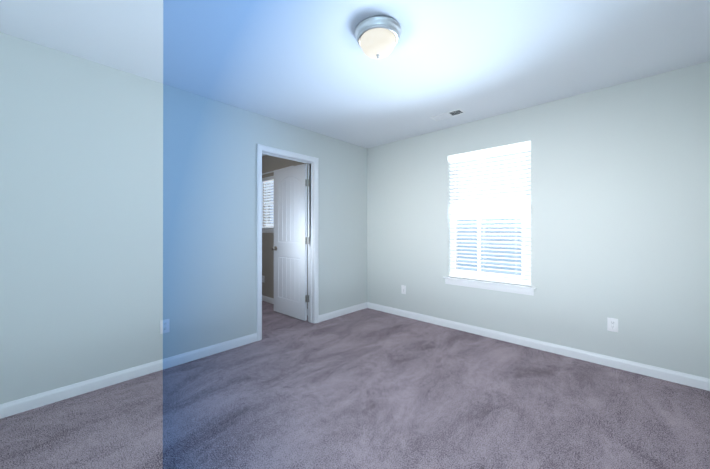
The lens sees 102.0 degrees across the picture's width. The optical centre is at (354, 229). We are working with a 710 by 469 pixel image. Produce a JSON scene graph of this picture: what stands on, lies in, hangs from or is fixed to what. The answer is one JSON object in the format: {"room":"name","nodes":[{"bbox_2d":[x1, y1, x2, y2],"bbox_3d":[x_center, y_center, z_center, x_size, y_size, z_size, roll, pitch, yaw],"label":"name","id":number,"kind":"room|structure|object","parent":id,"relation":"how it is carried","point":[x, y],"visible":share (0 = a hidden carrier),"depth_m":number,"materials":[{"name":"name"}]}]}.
{"room":"empty bedroom","nodes":[
{"label":"empty bedroom","id":0,"kind":"room"},
{"bbox_2d":[0,32,367,403],"bbox_3d":[-1.211,-0.027,3.010,0.120,2.440,4.280,0,0,43],"label":"wall","id":1,"kind":"structure","parent":0,"point":[128,212],"depth_m":2.29,"materials":[{"name":"white paint"}]},
{"bbox_2d":[0,333,256,418],"bbox_3d":[-1.785,1.148,2.295,0.013,0.086,2.153,0,0,43],"label":"baseboard","id":2,"kind":"structure","parent":1,"relation":"attached to","point":[14,407],"depth_m":2.21,"materials":[{"name":"white paint"}]},
{"bbox_2d":[160,319,169,333],"bbox_3d":[-1.630,0.830,2.466,0.007,0.115,0.070,0,0,43],"label":"outlet","id":3,"kind":"object","parent":1,"relation":"attached to","point":[165,326],"visible":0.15,"depth_m":2.46,"materials":[{"name":"white plastic"}]},
{"bbox_2d":[257,144,318,340],"bbox_3d":[-0.811,0.138,3.437,0.157,2.112,0.844,0,0,43],"label":"door frame","id":4,"kind":"structure","parent":1,"relation":"attached to","point":[313,236],"depth_m":3.66,"materials":[{"name":"white paint"}]},
{"bbox_2d":[271,164,308,320],"bbox_3d":[-0.895,0.163,3.939,0.753,2.031,0.173,0,0,43],"label":"door","id":5,"kind":"structure","parent":1,"relation":"in","point":[289,249],"depth_m":3.91,"materials":[{"name":"white paint"}]},
{"bbox_2d":[319,303,367,321],"bbox_3d":[-0.155,1.152,4.038,0.013,0.086,0.933,0,0,43],"label":"baseboard","id":6,"kind":"structure","parent":1,"relation":"attached to","point":[337,313],"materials":[{"name":"white paint"}]},
{"bbox_2d":[262,155,307,308],"bbox_3d":[-1.417,-0.024,4.818,2.650,2.440,0.120,0,0,43],"label":"wall","id":7,"kind":"structure","parent":0,"point":[270,163],"depth_m":4.70,"materials":[{"name":"beige paint"}]},
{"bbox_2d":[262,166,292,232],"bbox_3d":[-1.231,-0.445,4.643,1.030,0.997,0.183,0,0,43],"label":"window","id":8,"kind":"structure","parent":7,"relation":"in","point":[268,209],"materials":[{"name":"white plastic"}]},
{"bbox_2d":[263,179,273,226],"bbox_3d":[-1.251,-0.453,4.622,0.876,0.830,0.068,0,0,43],"label":"window blinds","id":9,"kind":"object","parent":8,"relation":"attached to","point":[268,184],"depth_m":4.80,"materials":[{"name":"grey plastic"}]},
{"bbox_2d":[262,295,307,314],"bbox_3d":[-1.473,1.153,4.777,2.680,0.086,0.013,0,0,43],"label":"baseboard","id":10,"kind":"structure","parent":7,"relation":"attached to","point":[264,298],"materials":[{"name":"white paint"}]},
{"bbox_2d":[0,301,709,468],"bbox_3d":[-0.911,1.242,2.727,6.540,0.100,4.280,0,0,43],"label":"floor","id":11,"kind":"structure","parent":0,"point":[367,388],"depth_m":1.87,"materials":[{"name":"carpet"}]},
{"bbox_2d":[0,0,709,155],"bbox_3d":[-0.911,-1.298,2.732,6.540,0.100,4.280,0,0,43],"label":"ceiling","id":12,"kind":"structure","parent":0,"point":[310,65],"depth_m":2.00,"materials":[{"name":"white paint"}]},
{"bbox_2d":[355,16,400,58],"bbox_3d":[0.145,-1.167,1.822,0.294,0.166,0.294,0,0,43],"label":"flush-mount ceiling light","id":13,"kind":"object","parent":12,"relation":"attached to","point":[378,39],"depth_m":1.74,"materials":[{"name":"white glass"}]},
{"bbox_2d":[430,108,465,120],"bbox_3d":[1.008,-1.241,3.131,0.345,0.012,0.155,0,0,43],"label":"ceiling vent","id":14,"kind":"object","parent":12,"relation":"in","point":[449,114],"depth_m":3.12,"materials":[{"name":"white metal"}]},
{"bbox_2d":[368,61,709,378],"bbox_3d":[1.522,-0.027,3.275,3.450,2.440,0.160,0,0,43],"label":"wall","id":15,"kind":"structure","parent":0,"point":[620,173],"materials":[{"name":"white paint"}]},
{"bbox_2d":[401,285,405,293],"bbox_3d":[0.668,0.827,3.957,0.070,0.115,0.007,0,0,43],"label":"outlet","id":16,"kind":"object","parent":15,"relation":"attached to","point":[403,289],"depth_m":3.96,"materials":[{"name":"white plastic"}]},
{"bbox_2d":[443,150,535,295],"bbox_3d":[1.503,-0.120,3.270,0.980,1.573,0.193,0,0,43],"label":"window","id":17,"kind":"structure","parent":15,"relation":"in","point":[527,278],"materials":[{"name":"white plastic"}]},
{"bbox_2d":[448,141,530,285],"bbox_3d":[1.483,-0.164,3.248,0.886,1.477,0.068,0,0,43],"label":"window blinds","id":18,"kind":"object","parent":17,"relation":"attached to","point":[504,150],"depth_m":3.21,"materials":[{"name":"grey plastic"}]},
{"bbox_2d":[365,302,709,390],"bbox_3d":[1.448,1.150,3.223,3.470,0.086,0.013,0,0,43],"label":"baseboard","id":19,"kind":"structure","parent":15,"relation":"attached to","point":[703,383],"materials":[{"name":"white paint"}]},
{"bbox_2d":[607,317,617,331],"bbox_3d":[2.233,0.826,2.494,0.070,0.115,0.007,0,0,43],"label":"outlet","id":20,"kind":"object","parent":15,"relation":"attached to","point":[612,324],"depth_m":2.49,"materials":[{"name":"white plastic"}]},
{"label":"outside","id":21,"kind":"structure","parent":0,"visible":0},
{"bbox_2d":[457,152,525,276],"bbox_3d":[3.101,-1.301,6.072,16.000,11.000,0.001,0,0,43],"label":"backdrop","id":22,"kind":"structure","parent":21,"point":[492,227],"depth_m":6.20,"materials":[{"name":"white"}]}
]}

